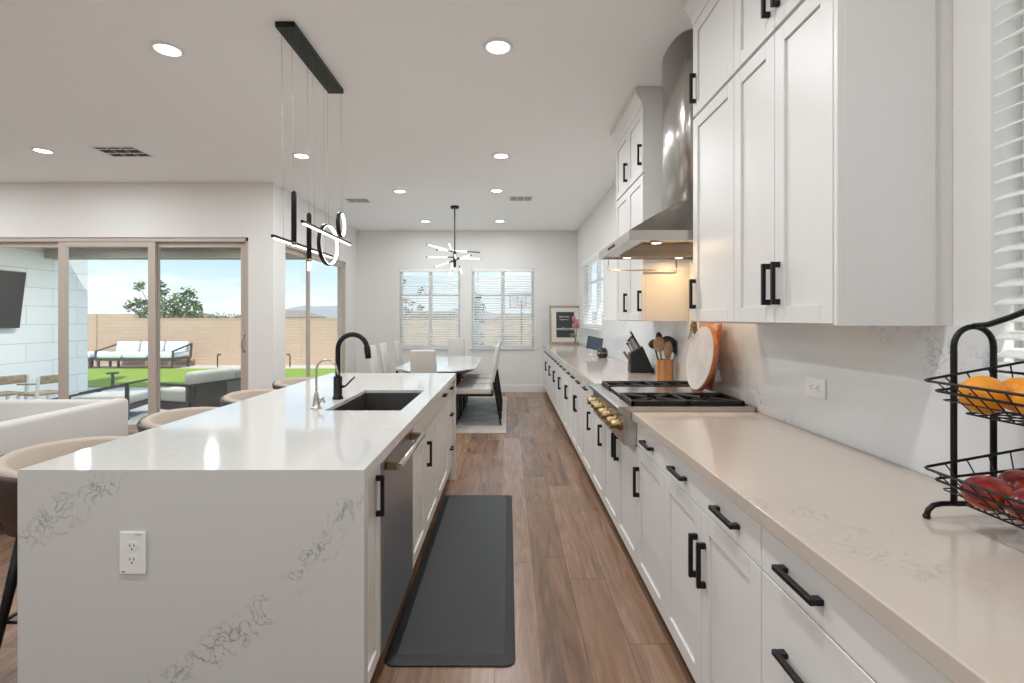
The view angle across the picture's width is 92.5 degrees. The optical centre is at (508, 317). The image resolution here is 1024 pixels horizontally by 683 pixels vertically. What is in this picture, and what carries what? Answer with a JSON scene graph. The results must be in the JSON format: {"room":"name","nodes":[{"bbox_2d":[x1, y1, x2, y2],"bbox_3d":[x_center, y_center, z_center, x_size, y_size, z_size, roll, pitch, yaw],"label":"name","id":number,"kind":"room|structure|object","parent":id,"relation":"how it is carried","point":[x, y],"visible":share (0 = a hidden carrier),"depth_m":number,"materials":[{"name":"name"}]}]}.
{"room":"kitchen","nodes":[
{"label":"kitchen","id":0,"kind":"room"},
{"bbox_2d":[0,182,260,389],"bbox_3d":[-5.300,-0.124,6.005,4.600,3.035,0.150,0,0,0],"label":"wall","id":1,"kind":"structure","parent":0,"point":[27,209],"depth_m":5.93,"materials":[{"name":"white paint"}]},
{"bbox_2d":[0,238,247,432],"bbox_3d":[-4.885,0.213,6.008,3.470,2.380,0.124,0,0,0],"label":"door","id":2,"kind":"structure","parent":1,"relation":"in","point":[154,245],"depth_m":5.96,"materials":[{"name":"beige metal"}]},
{"bbox_2d":[44,247,311,259],"bbox_3d":[-5.600,-1.207,7.490,5.180,0.300,2.819,0,0,0],"label":"roof","id":3,"kind":"structure","parent":1,"relation":"attached to","point":[75,253],"depth_m":8.64,"materials":[{"name":"beige paint"}]},
{"bbox_2d":[261,182,356,388],"bbox_3d":[-2.925,-0.124,7.565,0.150,3.035,3.270,0,0,0],"label":"wall","id":4,"kind":"structure","parent":0,"point":[275,199],"depth_m":6.10,"materials":[{"name":"white paint"}]},
{"bbox_2d":[285,243,344,376],"bbox_3d":[-2.930,0.213,7.430,0.120,2.380,2.340,0,0,0],"label":"door","id":5,"kind":"structure","parent":4,"relation":"in","point":[289,249],"depth_m":8.30,"materials":[{"name":"beige metal"}]},
{"bbox_2d":[0,0,692,230],"bbox_3d":[-2.928,-1.767,3.175,9.645,0.250,13.050,0,0,0],"label":"ceiling","id":6,"kind":"structure","parent":0,"point":[426,110],"depth_m":3.63,"materials":[{"name":"white paint"}]},
{"bbox_2d":[88,146,155,156],"bbox_3d":[-3.800,-1.635,4.830,0.440,0.012,0.300,0,0,0],"label":"ceiling vent","id":7,"kind":"object","parent":6,"relation":"in","point":[114,151],"visible":1,"depth_m":4.81,"materials":[{"name":"white"}]},
{"bbox_2d":[149,40,185,57],"bbox_3d":[-2.080,-1.635,2.990,0.188,0.012,0.188,0,0,0],"label":"recessed light","id":8,"kind":"object","parent":6,"relation":"in","point":[164,48],"visible":1,"depth_m":2.98,"materials":[{"name":"white"}]},
{"bbox_2d":[271,21,351,270],"bbox_3d":[-1.222,-0.964,3.130,0.140,1.354,1.020,0,0,0],"label":"pendant light","id":9,"kind":"object","parent":6,"relation":"hanging from","point":[289,30],"visible":1,"depth_m":2.99,"materials":[{"name":"black metal"}]},
{"bbox_2d":[426,205,481,274],"bbox_3d":[-0.785,-1.142,7.169,0.803,1.000,0.558,0,0,10],"label":"chandelier","id":10,"kind":"object","parent":6,"relation":"hanging from","point":[453,263],"visible":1,"depth_m":7.18,"materials":[{"name":"black metal"}]},
{"bbox_2d":[483,37,513,55],"bbox_3d":[-0.063,-1.635,2.960,0.188,0.012,0.188,0,0,0],"label":"recessed light","id":11,"kind":"object","parent":6,"relation":"in","point":[497,46],"visible":1,"depth_m":2.95,"materials":[{"name":"white"}]},
{"bbox_2d":[0,392,695,682],"bbox_3d":[-3.152,1.453,3.000,9.195,0.120,12.700,0,0,0],"label":"floor","id":12,"kind":"structure","parent":0,"point":[584,611],"depth_m":2.64,"materials":[{"name":"brown wood"}]},
{"bbox_2d":[0,436,124,647],"bbox_3d":[-1.818,0.969,2.060,0.505,0.852,0.610,0,0,0],"label":"bar stool","id":13,"kind":"object","parent":12,"relation":"on","point":[11,462],"visible":0.27,"depth_m":1.90,"materials":[{"name":"beige fabric"}]},
{"bbox_2d":[0,398,127,455],"bbox_3d":[-3.705,1.030,2.910,1.050,0.725,2.420,0,0,0],"label":"sofa","id":14,"kind":"object","parent":12,"relation":"on","point":[24,423],"visible":0.54,"depth_m":3.69,"materials":[{"name":"white fabric"}]},
{"bbox_2d":[137,407,218,431],"bbox_3d":[-1.808,0.969,2.820,0.505,0.852,0.610,0,0,0],"label":"bar stool","id":15,"kind":"object","parent":12,"relation":"on","point":[157,419],"visible":0.2,"depth_m":2.86,"materials":[{"name":"beige fabric"}]},
{"bbox_2d":[18,373,455,682],"bbox_3d":[-1.002,0.936,2.904,1.093,0.914,2.717,0,0,0],"label":"kitchen island","id":16,"kind":"object","parent":12,"relation":"on","point":[253,512],"visible":0.99,"depth_m":1.54,"materials":[{"name":"stone"}]},
{"bbox_2d":[120,531,146,573],"bbox_3d":[-1.181,0.738,1.540,0.082,0.132,0.009,0,0,0],"label":"island outlet","id":17,"kind":"object","parent":16,"relation":"attached to","point":[133,544],"visible":1,"depth_m":1.54,"materials":[{"name":"white plastic"}]},
{"bbox_2d":[311,359,338,408],"bbox_3d":[-0.972,0.348,2.600,0.149,0.261,0.052,0,0,0],"label":"filter faucet","id":18,"kind":"object","parent":16,"relation":"on","point":[316,401],"visible":1,"depth_m":2.60,"materials":[{"name":"silver metal"}]},
{"bbox_2d":[332,332,370,399],"bbox_3d":[-0.926,0.281,2.900,0.229,0.395,0.062,0,0,0],"label":"kitchen faucet","id":19,"kind":"object","parent":16,"relation":"on","point":[337,379],"visible":0.98,"depth_m":2.89,"materials":[{"name":"black metal"}]},
{"bbox_2d":[332,376,342,399],"bbox_3d":[-1.010,0.411,2.900,0.062,0.135,0.062,0,0,0],"label":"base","id":20,"kind":"object","parent":19,"relation":"attached to","point":[337,380],"depth_m":2.88,"materials":[{"name":"black metal"}]},
{"bbox_2d":[331,393,420,410],"bbox_3d":[-0.755,0.622,2.893,0.393,0.252,0.712,0,0,0],"label":"sink","id":21,"kind":"object","parent":16,"relation":"in","point":[366,401],"visible":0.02,"depth_m":3.25,"materials":[{"name":"metal"}]},
{"bbox_2d":[220,389,276,406],"bbox_3d":[-1.808,0.969,3.580,0.505,0.852,0.610,0,0,0],"label":"bar stool","id":22,"kind":"object","parent":12,"relation":"on","point":[237,396],"visible":0.19,"depth_m":3.63,"materials":[{"name":"beige fabric"}]},
{"bbox_2d":[272,377,312,388],"bbox_3d":[-1.808,0.969,4.340,0.505,0.852,0.610,0,0,0],"label":"bar stool","id":23,"kind":"object","parent":12,"relation":"on","point":[285,382],"visible":0.16,"depth_m":4.40,"materials":[{"name":"beige fabric"}]},
{"bbox_2d":[368,464,384,682],"bbox_3d":[-0.807,0.957,1.724,0.705,0.873,0.271,0,0,0],"label":"base cabinet","id":24,"kind":"object","parent":12,"relation":"on","point":[376,481],"visible":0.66,"depth_m":1.79,"materials":[{"name":"white paint"}]},
{"bbox_2d":[381,428,424,653],"bbox_3d":[-0.785,0.957,2.160,0.750,0.873,0.597,0,0,0],"label":"dishwasher","id":25,"kind":"object","parent":12,"relation":"on","point":[397,467],"visible":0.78,"depth_m":2.08,"materials":[{"name":"grey"}]},
{"bbox_2d":[410,350,436,372],"bbox_3d":[-0.955,0.862,5.730,0.400,1.012,0.601,0,0,0],"label":"dining chair","id":26,"kind":"object","parent":12,"relation":"on","point":[421,361],"visible":0.19,"depth_m":5.47,"materials":[{"name":"grey fabric"}]},
{"bbox_2d":[413,399,437,567],"bbox_3d":[-0.807,0.957,2.920,0.705,0.873,0.918,0,0,0],"label":"base cabinet","id":27,"kind":"object","parent":12,"relation":"on","point":[425,456],"visible":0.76,"depth_m":2.86,"materials":[{"name":"white paint"}]},
{"bbox_2d":[438,388,447,501],"bbox_3d":[-0.807,0.957,3.665,0.705,0.873,0.568,0,0,0],"label":"base cabinet","id":28,"kind":"object","parent":12,"relation":"on","point":[443,399],"visible":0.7,"depth_m":3.67,"materials":[{"name":"white paint"}]},
{"bbox_2d":[385,495,514,666],"bbox_3d":[-0.236,1.383,2.897,0.528,0.019,1.885,0,0,0],"label":"kitchen mat","id":29,"kind":"object","parent":12,"relation":"on","point":[458,611],"visible":1,"depth_m":2.43,"materials":[{"name":"black rubber"}]},
{"bbox_2d":[448,383,453,475],"bbox_3d":[-0.807,0.957,4.085,0.705,0.873,0.269,0,0,0],"label":"base cabinet","id":30,"kind":"object","parent":12,"relation":"on","point":[450,387],"visible":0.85,"depth_m":4.03,"materials":[{"name":"white paint"}]},
{"bbox_2d":[456,397,506,433],"bbox_3d":[-1.015,1.386,7.260,1.970,0.012,2.720,0,0,0],"label":"area rug","id":31,"kind":"object","parent":12,"relation":"on","point":[480,414],"visible":0.42,"depth_m":6.79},
{"bbox_2d":[368,345,379,372],"bbox_3d":[-1.530,0.862,6.360,0.601,1.012,0.400,0,0,0],"label":"dining chair","id":32,"kind":"object","parent":31,"relation":"on","point":[373,361],"visible":0.17,"depth_m":6.31,"materials":[{"name":"grey fabric"}]},
{"bbox_2d":[378,343,390,372],"bbox_3d":[-1.530,0.862,6.930,0.601,1.012,0.400,0,0,0],"label":"dining chair","id":33,"kind":"object","parent":31,"relation":"on","point":[385,364],"visible":0.21,"depth_m":6.84,"materials":[{"name":"grey fabric"}]},
{"bbox_2d":[396,356,481,419],"bbox_3d":[-0.930,1.006,7.050,1.020,0.746,2.320,0,0,0],"label":"dining table","id":34,"kind":"object","parent":31,"relation":"on","point":[458,365],"visible":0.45,"depth_m":6.67,"materials":[{"name":"white paint"}]},
{"bbox_2d":[447,338,466,377],"bbox_3d":[-0.920,0.862,8.390,0.400,1.012,0.601,0,0,0],"label":"dining chair","id":35,"kind":"object","parent":31,"relation":"on","point":[456,346],"visible":0.33,"depth_m":8.59,"materials":[{"name":"grey fabric"}]},
{"bbox_2d":[456,345,501,424],"bbox_3d":[-0.390,0.862,6.440,0.601,1.012,0.400,0,0,0],"label":"dining chair","id":36,"kind":"object","parent":31,"relation":"on","point":[461,389],"visible":0.94,"depth_m":6.25,"materials":[{"name":"grey fabric"}]},
{"bbox_2d":[459,342,501,415],"bbox_3d":[-0.390,0.862,7.020,0.601,1.012,0.400,0,0,0],"label":"dining chair","id":37,"kind":"object","parent":31,"relation":"on","point":[463,381],"visible":0.41,"depth_m":6.86,"materials":[{"name":"grey fabric"}]},
{"bbox_2d":[463,340,502,407],"bbox_3d":[-0.390,0.862,7.660,0.601,1.012,0.400,0,0,0],"label":"dining chair","id":38,"kind":"object","parent":31,"relation":"on","point":[467,376],"visible":0.42,"depth_m":7.47,"materials":[{"name":"grey fabric"}]},
{"bbox_2d":[551,355,557,412],"bbox_3d":[0.948,0.957,6.915,0.645,0.873,0.728,0,0,0],"label":"base cabinet","id":39,"kind":"object","parent":12,"relation":"on","point":[555,359],"visible":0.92,"depth_m":6.86,"materials":[{"name":"white paint"}]},
{"bbox_2d":[556,359,563,424],"bbox_3d":[0.948,0.957,6.185,0.645,0.873,0.728,0,0,0],"label":"base cabinet","id":40,"kind":"object","parent":12,"relation":"on","point":[559,363],"visible":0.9,"depth_m":6.12,"materials":[{"name":"white paint"}]},
{"bbox_2d":[562,364,571,440],"bbox_3d":[0.948,0.957,5.455,0.645,0.873,0.728,0,0,0],"label":"base cabinet","id":41,"kind":"object","parent":12,"relation":"on","point":[567,371],"visible":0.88,"depth_m":5.39,"materials":[{"name":"white paint"}]},
{"bbox_2d":[570,371,581,459],"bbox_3d":[0.948,0.957,4.725,0.645,0.873,0.728,0,0,0],"label":"base cabinet","id":42,"kind":"object","parent":12,"relation":"on","point":[576,379],"visible":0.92,"depth_m":4.67,"materials":[{"name":"white paint"}]},
{"bbox_2d":[582,379,590,477],"bbox_3d":[0.948,0.957,4.120,0.645,0.873,0.478,0,0,0],"label":"base cabinet","id":43,"kind":"object","parent":12,"relation":"on","point":[586,390],"visible":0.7,"depth_m":4.17,"materials":[{"name":"white paint"}]},
{"bbox_2d":[591,389,602,500],"bbox_3d":[0.948,0.957,3.640,0.645,0.873,0.478,0,0,0],"label":"base cabinet","id":44,"kind":"object","parent":12,"relation":"on","point":[596,422],"visible":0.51,"depth_m":3.66,"materials":[{"name":"white paint"}]},
{"bbox_2d":[542,344,655,383],"bbox_3d":[0.952,0.499,6.291,0.644,0.040,5.776,0,0,0],"label":"countertop","id":45,"kind":"structure","parent":44,"relation":"on","point":[592,369],"depth_m":4.94,"materials":[{"name":"stone"}]},
{"bbox_2d":[549,306,579,343],"bbox_3d":[1.035,0.122,8.930,0.580,0.694,0.133,0,0,0],"label":"framed sign","id":46,"kind":"object","parent":45,"relation":"on","point":[560,317],"visible":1,"depth_m":8.93,"materials":[{"name":"brown wood"}]},
{"bbox_2d":[586,336,602,355],"bbox_3d":[1.100,0.352,6.294,0.229,0.251,0.173,0,0,0],"label":"tablet stand","id":47,"kind":"object","parent":45,"relation":"on","point":[594,343],"visible":0.84,"depth_m":6.25,"materials":[{"name":"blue plastic"}]},
{"bbox_2d":[628,346,653,372],"bbox_3d":[1.167,0.364,4.320,0.205,0.229,0.100,0,0,0],"label":"knife block","id":48,"kind":"object","parent":45,"relation":"on","point":[639,362],"visible":0.9,"depth_m":4.27,"materials":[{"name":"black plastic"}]},
{"bbox_2d":[656,359,673,380],"bbox_3d":[1.185,0.397,3.720,0.122,0.165,0.122,0,0,0],"label":"utensil crock","id":49,"kind":"object","parent":45,"relation":"on","point":[664,368],"visible":0.82,"depth_m":3.67,"materials":[{"name":"brown wood"}]},
{"bbox_2d":[603,422,637,566],"bbox_3d":[0.948,1.024,2.950,0.645,0.738,0.898,0,0,0],"label":"base cabinet","id":50,"kind":"object","parent":12,"relation":"on","point":[619,459],"visible":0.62,"depth_m":2.88,"materials":[{"name":"white paint"}]},
{"bbox_2d":[633,424,665,620],"bbox_3d":[0.948,0.957,2.280,0.645,0.873,0.438,0,0,0],"label":"base cabinet","id":51,"kind":"object","parent":12,"relation":"on","point":[650,468],"visible":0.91,"depth_m":2.27,"materials":[{"name":"white paint"}]},
{"bbox_2d":[665,447,763,682],"bbox_3d":[0.948,0.957,1.665,0.645,0.873,0.788,0,0,0],"label":"base cabinet","id":52,"kind":"object","parent":12,"relation":"on","point":[713,548],"visible":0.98,"depth_m":1.60,"materials":[{"name":"white paint"}]},
{"bbox_2d":[762,527,951,682],"bbox_3d":[0.948,0.957,0.873,0.645,0.873,0.793,0,0,0],"label":"base cabinet","id":53,"kind":"object","parent":12,"relation":"on","point":[813,632],"visible":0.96,"depth_m":1.03,"materials":[{"name":"white paint"}]},
{"bbox_3d":[0.948,0.957,0.078,0.645,0.873,0.793,0,0,0],"label":"base cabinet","id":54,"kind":"object","parent":12,"relation":"on","visible":0},
{"bbox_2d":[632,412,1023,682],"bbox_3d":[0.952,0.499,1.069,0.644,0.040,2.857,0,0,0],"label":"countertop","id":55,"kind":"structure","parent":54,"relation":"on","point":[949,585],"depth_m":1.11,"materials":[{"name":"stone"}]},
{"bbox_2d":[587,381,754,444],"bbox_3d":[0.898,0.541,2.950,0.728,0.220,0.892,0,0,0],"label":"rangetop","id":56,"kind":"object","parent":55,"relation":"on","point":[613,402],"visible":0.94,"depth_m":2.66,"materials":[{"name":"silver metal"}]},
{"bbox_2d":[686,320,718,390],"bbox_3d":[1.133,0.221,2.880,0.093,0.418,0.390,0,0,0],"label":"round board","id":57,"kind":"object","parent":56,"relation":"on","point":[702,357],"visible":0.98,"depth_m":2.84,"materials":[{"name":"beige wood"}]},
{"bbox_2d":[699,323,722,390],"bbox_3d":[1.203,0.226,2.985,0.074,0.396,0.310,0,0,0],"label":"wooden board","id":58,"kind":"object","parent":56,"relation":"on","point":[717,327],"visible":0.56,"depth_m":2.84,"materials":[{"name":"brown wood"}]},
{"bbox_2d":[922,309,1023,529],"bbox_3d":[1.115,0.220,0.973,0.266,0.517,0.416,0,0,0],"label":"rack","id":59,"kind":"object","parent":55,"relation":"on","point":[954,401],"visible":0.88,"depth_m":1.16,"materials":[{"name":"black metal"}]},
{"bbox_2d":[924,448,1023,529],"bbox_3d":[1.115,0.365,0.972,0.266,0.120,0.391,0,0,0],"label":"basket","id":60,"kind":"object","parent":59,"relation":"on","point":[954,460],"depth_m":1.14,"materials":[{"name":"black metal"}]},
{"bbox_2d":[924,361,1023,426],"bbox_3d":[1.115,0.158,0.972,0.266,0.120,0.391,0,0,0],"label":"basket","id":61,"kind":"object","parent":59,"relation":"on","point":[954,401],"depth_m":1.09,"materials":[{"name":"black metal"}]},
{"bbox_2d":[958,376,1010,413],"bbox_3d":[1.051,0.170,1.085,0.090,0.084,0.084,0,0,0],"label":"orange","id":62,"kind":"object","parent":59,"relation":"in","point":[988,382],"visible":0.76,"depth_m":1.06,"materials":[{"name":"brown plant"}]},
{"bbox_2d":[960,475,1013,511],"bbox_3d":[1.047,0.383,1.072,0.106,0.074,0.085,0,0,0],"label":"apple","id":63,"kind":"object","parent":59,"relation":"in","point":[994,484],"visible":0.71,"depth_m":1.05,"materials":[{"name":"red plant"}]},
{"bbox_2d":[997,469,1023,490],"bbox_3d":[1.150,0.381,1.100,0.086,0.076,0.090,0,0,0],"label":"apple","id":64,"kind":"object","parent":59,"relation":"in","point":[1014,478],"visible":0.44,"depth_m":1.09,"materials":[{"name":"red plant"}]},
{"bbox_2d":[1003,377,1023,412],"bbox_3d":[1.145,0.173,1.095,0.080,0.080,0.081,0,0,0],"label":"orange","id":65,"kind":"object","parent":59,"relation":"in","point":[1012,384],"visible":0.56,"depth_m":1.09,"materials":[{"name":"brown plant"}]},
{"bbox_2d":[1005,488,1023,522],"bbox_3d":[1.063,0.382,0.985,0.112,0.076,0.084,0,0,0],"label":"apple","id":66,"kind":"object","parent":59,"relation":"in","point":[1018,494],"visible":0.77,"depth_m":0.98,"materials":[{"name":"red plant"}]},
{"bbox_2d":[357,231,576,391],"bbox_3d":[-0.777,-0.124,9.275,4.445,3.035,0.150,0,0,0],"label":"wall","id":67,"kind":"structure","parent":0,"point":[381,255],"depth_m":9.20,"materials":[{"name":"white paint"}]},
{"bbox_2d":[401,272,459,349],"bbox_3d":[-1.478,-0.171,9.255,1.195,1.523,0.170,0,0,0],"label":"window","id":68,"kind":"structure","parent":67,"relation":"in","point":[402,273],"depth_m":9.28,"materials":[{"name":"white plastic"}]},
{"bbox_2d":[400,269,459,347],"bbox_3d":[-1.478,-0.185,9.223,1.119,1.485,0.070,0,0,0],"label":"window blind","id":69,"kind":"object","parent":68,"relation":"attached to","point":[401,270],"visible":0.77,"depth_m":9.21,"materials":[{"name":"white"}]},
{"bbox_2d":[470,269,534,349],"bbox_3d":[-0.107,-0.171,9.255,1.225,1.523,0.170,0,0,0],"label":"window","id":70,"kind":"structure","parent":67,"relation":"in","point":[473,273],"depth_m":9.28,"materials":[{"name":"white plastic"}]},
{"bbox_2d":[472,269,532,347],"bbox_3d":[-0.107,-0.185,9.223,1.149,1.485,0.070,0,0,0],"label":"window blind","id":71,"kind":"object","parent":70,"relation":"attached to","point":[473,270],"visible":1,"depth_m":9.21,"materials":[{"name":"white"}]},
{"bbox_2d":[500,385,542,391],"bbox_3d":[-1.097,1.323,9.193,3.505,0.140,0.015,0,0,0],"label":"baseboard","id":72,"kind":"structure","parent":67,"relation":"attached to","point":[504,388],"depth_m":9.18,"materials":[{"name":"white"}]},
{"bbox_2d":[577,0,1021,477],"bbox_3d":[1.370,-0.124,3.000,0.150,3.035,12.400,0,0,0],"label":"wall","id":73,"kind":"structure","parent":0,"point":[975,35],"depth_m":1.34,"materials":[{"name":"white paint"}]},
{"bbox_2d":[581,258,602,330],"bbox_3d":[1.350,-0.398,7.600,0.170,1.138,1.860,0,0,0],"label":"window","id":74,"kind":"structure","parent":73,"relation":"in","point":[599,279],"depth_m":7.57,"materials":[{"name":"white plastic"}]},
{"bbox_2d":[583,248,602,327],"bbox_3d":[1.318,-0.413,7.600,0.070,1.100,1.784,0,0,0],"label":"window blind","id":75,"kind":"object","parent":74,"relation":"attached to","point":[595,256],"visible":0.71,"depth_m":7.53,"materials":[{"name":"white"}]},
{"bbox_2d":[599,29,695,270],"bbox_3d":[0.960,-0.986,3.002,0.668,1.311,0.885,0,0,0],"label":"range hood","id":76,"kind":"object","parent":73,"relation":"attached to","point":[668,234],"depth_m":2.83,"materials":[{"name":"silver metal"}]},
{"bbox_2d":[605,241,692,258],"bbox_3d":[0.960,-0.412,2.990,0.620,0.017,0.820,0,0,0],"label":"lamp","id":77,"kind":"object","parent":76,"relation":"on","point":[621,249],"depth_m":2.97,"materials":[{"name":"silver metal"}]},
{"bbox_2d":[611,86,688,320],"bbox_3d":[1.098,-0.809,3.900,0.392,1.664,0.860,0,0,0],"label":"upper cabinet","id":78,"kind":"object","parent":73,"relation":"attached to","point":[636,135],"visible":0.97,"depth_m":3.47,"materials":[{"name":"white paint"}]},
{"bbox_2d":[684,0,738,322],"bbox_3d":[1.098,-0.809,2.296,0.392,1.664,0.459,0,0,0],"label":"upper cabinet","id":79,"kind":"object","parent":73,"relation":"attached to","point":[711,82],"visible":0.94,"depth_m":2.30,"materials":[{"name":"white paint"}]},
{"bbox_2d":[542,259,1023,486],"bbox_3d":[0.962,0.036,4.420,0.664,0.886,9.559,0,0,0],"label":"backsplash","id":80,"kind":"structure","parent":73,"relation":"attached to","point":[879,402],"depth_m":1.79,"materials":[{"name":"stone"}]},
{"bbox_2d":[805,376,825,399],"bbox_3d":[1.270,0.288,2.030,0.009,0.082,0.132,0,0,0],"label":"outlet","id":81,"kind":"object","parent":73,"relation":"attached to","point":[814,387],"visible":1,"depth_m":2.02,"materials":[{"name":"white plastic"}]},
{"bbox_2d":[734,0,952,325],"bbox_3d":[1.098,-0.809,1.741,0.392,1.664,0.648,0,0,0],"label":"upper cabinet","id":82,"kind":"object","parent":73,"relation":"attached to","point":[843,109],"visible":1,"depth_m":1.43,"materials":[{"name":"white paint"}]},
{"bbox_2d":[970,0,1023,381],"bbox_3d":[1.350,-0.428,0.682,0.170,1.198,1.325,0,0,0],"label":"window","id":83,"kind":"structure","parent":73,"relation":"in","point":[1001,376],"depth_m":1.31,"materials":[{"name":"white plastic"}]},
{"bbox_2d":[994,0,1023,372],"bbox_3d":[1.318,-0.443,0.682,0.070,1.160,1.249,0,0,0],"label":"window blind","id":84,"kind":"object","parent":83,"relation":"attached to","point":[1018,353],"visible":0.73,"depth_m":1.27,"materials":[{"name":"white"}]},
{"label":"outside","id":85,"kind":"structure","parent":0,"visible":0},
{"bbox_3d":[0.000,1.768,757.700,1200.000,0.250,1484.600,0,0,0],"label":"ground","id":86,"kind":"structure","parent":85,"visible":0},
{"bbox_2d":[123,280,203,317],"bbox_3d":[-14.695,0.028,21.006,3.911,3.330,2.275,0,0,0],"label":"leafy tree","id":87,"kind":"object","parent":86,"relation":"on","point":[172,310],"visible":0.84,"depth_m":20.60,"materials":[{"name":"green plant"}]},
{"bbox_2d":[232,310,326,317],"bbox_3d":[-44.000,0.218,95.000,15.200,3.550,9.200,0,0,0],"label":"house","id":88,"kind":"structure","parent":86,"relation":"on","point":[288,313],"depth_m":92.67,"materials":[{"name":"beige paint"}]},
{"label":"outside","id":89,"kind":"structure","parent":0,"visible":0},
{"bbox_2d":[45,387,220,423],"bbox_3d":[-6.205,1.443,8.068,6.390,0.040,3.965,0,0,0],"label":"floor","id":90,"kind":"structure","parent":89,"point":[136,414],"depth_m":7.70,"materials":[{"name":"concrete"}]},
{"bbox_2d":[0,374,29,399],"bbox_3d":[-7.144,1.114,6.896,0.469,0.622,0.398,0,0,15],"label":"patio chair","id":91,"kind":"object","parent":90,"relation":"on","point":[24,378],"visible":0.8,"depth_m":6.91,"materials":[{"name":"brown wood"}]},
{"bbox_2d":[16,373,70,398],"bbox_3d":[-6.647,1.114,6.995,0.469,0.622,0.398,0,0,15],"label":"patio chair","id":92,"kind":"object","parent":90,"relation":"on","point":[47,379],"visible":0.62,"depth_m":6.86,"materials":[{"name":"brown wood"}]},
{"bbox_2d":[0,248,87,400],"bbox_3d":[-8.350,-0.242,7.817,0.300,3.330,3.465,0,0,0],"label":"wall","id":93,"kind":"structure","parent":90,"relation":"on","point":[31,348],"depth_m":8.62,"materials":[{"name":"brick"}]},
{"bbox_2d":[0,270,25,327],"bbox_3d":[-8.087,-0.298,7.290,0.207,0.928,1.660,0,0,0],"label":"television","id":94,"kind":"object","parent":93,"relation":"attached to","point":[12,283],"visible":1,"depth_m":7.92,"materials":[{"name":"black plastic"}]},
{"bbox_2d":[53,378,147,419],"bbox_3d":[-5.847,1.167,7.073,0.986,0.517,0.740,0,0,-12],"label":"lounge chair","id":95,"kind":"object","parent":90,"relation":"on","point":[136,398],"visible":0.42,"depth_m":6.99,"materials":[{"name":"grey"}]},
{"bbox_2d":[75,390,147,403],"bbox_3d":[-5.720,1.163,7.100,0.660,0.140,0.640,0,0,-12],"label":"seat cushion","id":96,"kind":"object","parent":95,"relation":"on","point":[136,396],"depth_m":7.07,"materials":[{"name":"grey fabric"}]},
{"bbox_2d":[160,366,240,409],"bbox_3d":[-4.500,1.093,7.648,0.792,0.660,1.570,0,0,19],"label":"outdoor sofa","id":97,"kind":"object","parent":90,"relation":"on","point":[204,388],"visible":0.62,"depth_m":7.00,"materials":[{"name":"grey"}]},
{"bbox_2d":[160,387,184,402],"bbox_3d":[-4.665,1.113,7.318,0.670,0.180,0.740,0,0,19],"label":"seat cushion","id":98,"kind":"object","parent":97,"relation":"on","point":[170,394],"depth_m":6.98,"materials":[{"name":"grey fabric"}]},
{"bbox_2d":[185,368,234,383],"bbox_3d":[-4.385,0.893,7.224,0.200,0.260,0.740,0,0,19],"label":"cushion","id":99,"kind":"object","parent":97,"relation":"on","point":[222,375],"depth_m":7.13,"materials":[{"name":"grey fabric"}]},
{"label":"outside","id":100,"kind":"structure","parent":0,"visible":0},
{"bbox_2d":[91,365,334,367],"bbox_3d":[-5.000,1.503,-7.400,70.000,0.080,45.200,0,0,0],"label":"ground","id":101,"kind":"structure","parent":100,"point":[95,366],"depth_m":14.78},
{"bbox_2d":[88,314,137,364],"bbox_3d":[-20.825,0.783,15.270,18.350,1.820,0.260,0,0,0],"label":"wall","id":102,"kind":"structure","parent":101,"relation":"on","point":[104,330],"depth_m":15.20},
{"bbox_2d":[94,341,192,367],"bbox_3d":[-10.660,1.079,14.372,2.246,0.763,0.885,0,0,0],"label":"outdoor sofa","id":103,"kind":"object","parent":101,"relation":"on","point":[125,350],"visible":0.95,"depth_m":14.42,"materials":[{"name":"grey"}]},
{"bbox_2d":[97,351,138,357],"bbox_3d":[-11.392,1.073,14.320,0.692,0.160,0.780,0,0,0],"label":"seat cushion","id":104,"kind":"object","parent":103,"relation":"on","point":[116,354],"depth_m":13.94,"materials":[{"name":"white fabric"}]},
{"bbox_2d":[116,341,140,350],"bbox_3d":[-11.392,0.858,14.689,0.672,0.320,0.189,0,0,0],"label":"cushion","id":105,"kind":"object","parent":103,"relation":"on","point":[121,345],"depth_m":14.63,"materials":[{"name":"white fabric"}]},
{"bbox_2d":[122,351,162,357],"bbox_3d":[-10.660,1.073,14.320,0.692,0.160,0.780,0,0,0],"label":"seat cushion","id":106,"kind":"object","parent":103,"relation":"on","point":[139,354],"depth_m":13.94,"materials":[{"name":"white fabric"}]},
{"bbox_2d":[140,341,164,351],"bbox_3d":[-10.660,0.858,14.689,0.672,0.320,0.189,0,0,0],"label":"cushion","id":107,"kind":"object","parent":103,"relation":"on","point":[144,345],"depth_m":14.63,"materials":[{"name":"white fabric"}]},
{"bbox_2d":[160,351,188,357],"bbox_3d":[-9.928,1.073,14.320,0.692,0.160,0.780,0,0,0],"label":"seat cushion","id":108,"kind":"object","parent":103,"relation":"on","point":[166,354],"depth_m":14.14,"materials":[{"name":"white fabric"}]},
{"bbox_2d":[165,341,189,350],"bbox_3d":[-9.928,0.858,14.689,0.672,0.320,0.189,0,0,0],"label":"cushion","id":109,"kind":"object","parent":103,"relation":"on","point":[170,345],"depth_m":14.63,"materials":[{"name":"white fabric"}]},
{"bbox_2d":[88,368,334,386],"bbox_3d":[-7.250,1.447,12.075,17.500,0.032,3.650,0,0,0],"label":"lawn","id":110,"kind":"structure","parent":101,"relation":"on","point":[97,377],"depth_m":12.41,"materials":[{"name":"plant"}]},
{"bbox_2d":[133,318,602,364],"bbox_3d":[1.175,0.848,15.300,25.650,1.690,0.220,0,0,0],"label":"wall","id":111,"kind":"structure","parent":101,"relation":"on","point":[210,337],"depth_m":15.20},
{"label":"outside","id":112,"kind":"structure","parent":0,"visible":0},
{"bbox_2d":[138,305,602,317],"bbox_3d":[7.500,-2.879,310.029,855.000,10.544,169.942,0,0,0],"label":"hills","id":113,"kind":"structure","parent":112,"point":[329,311],"depth_m":278.92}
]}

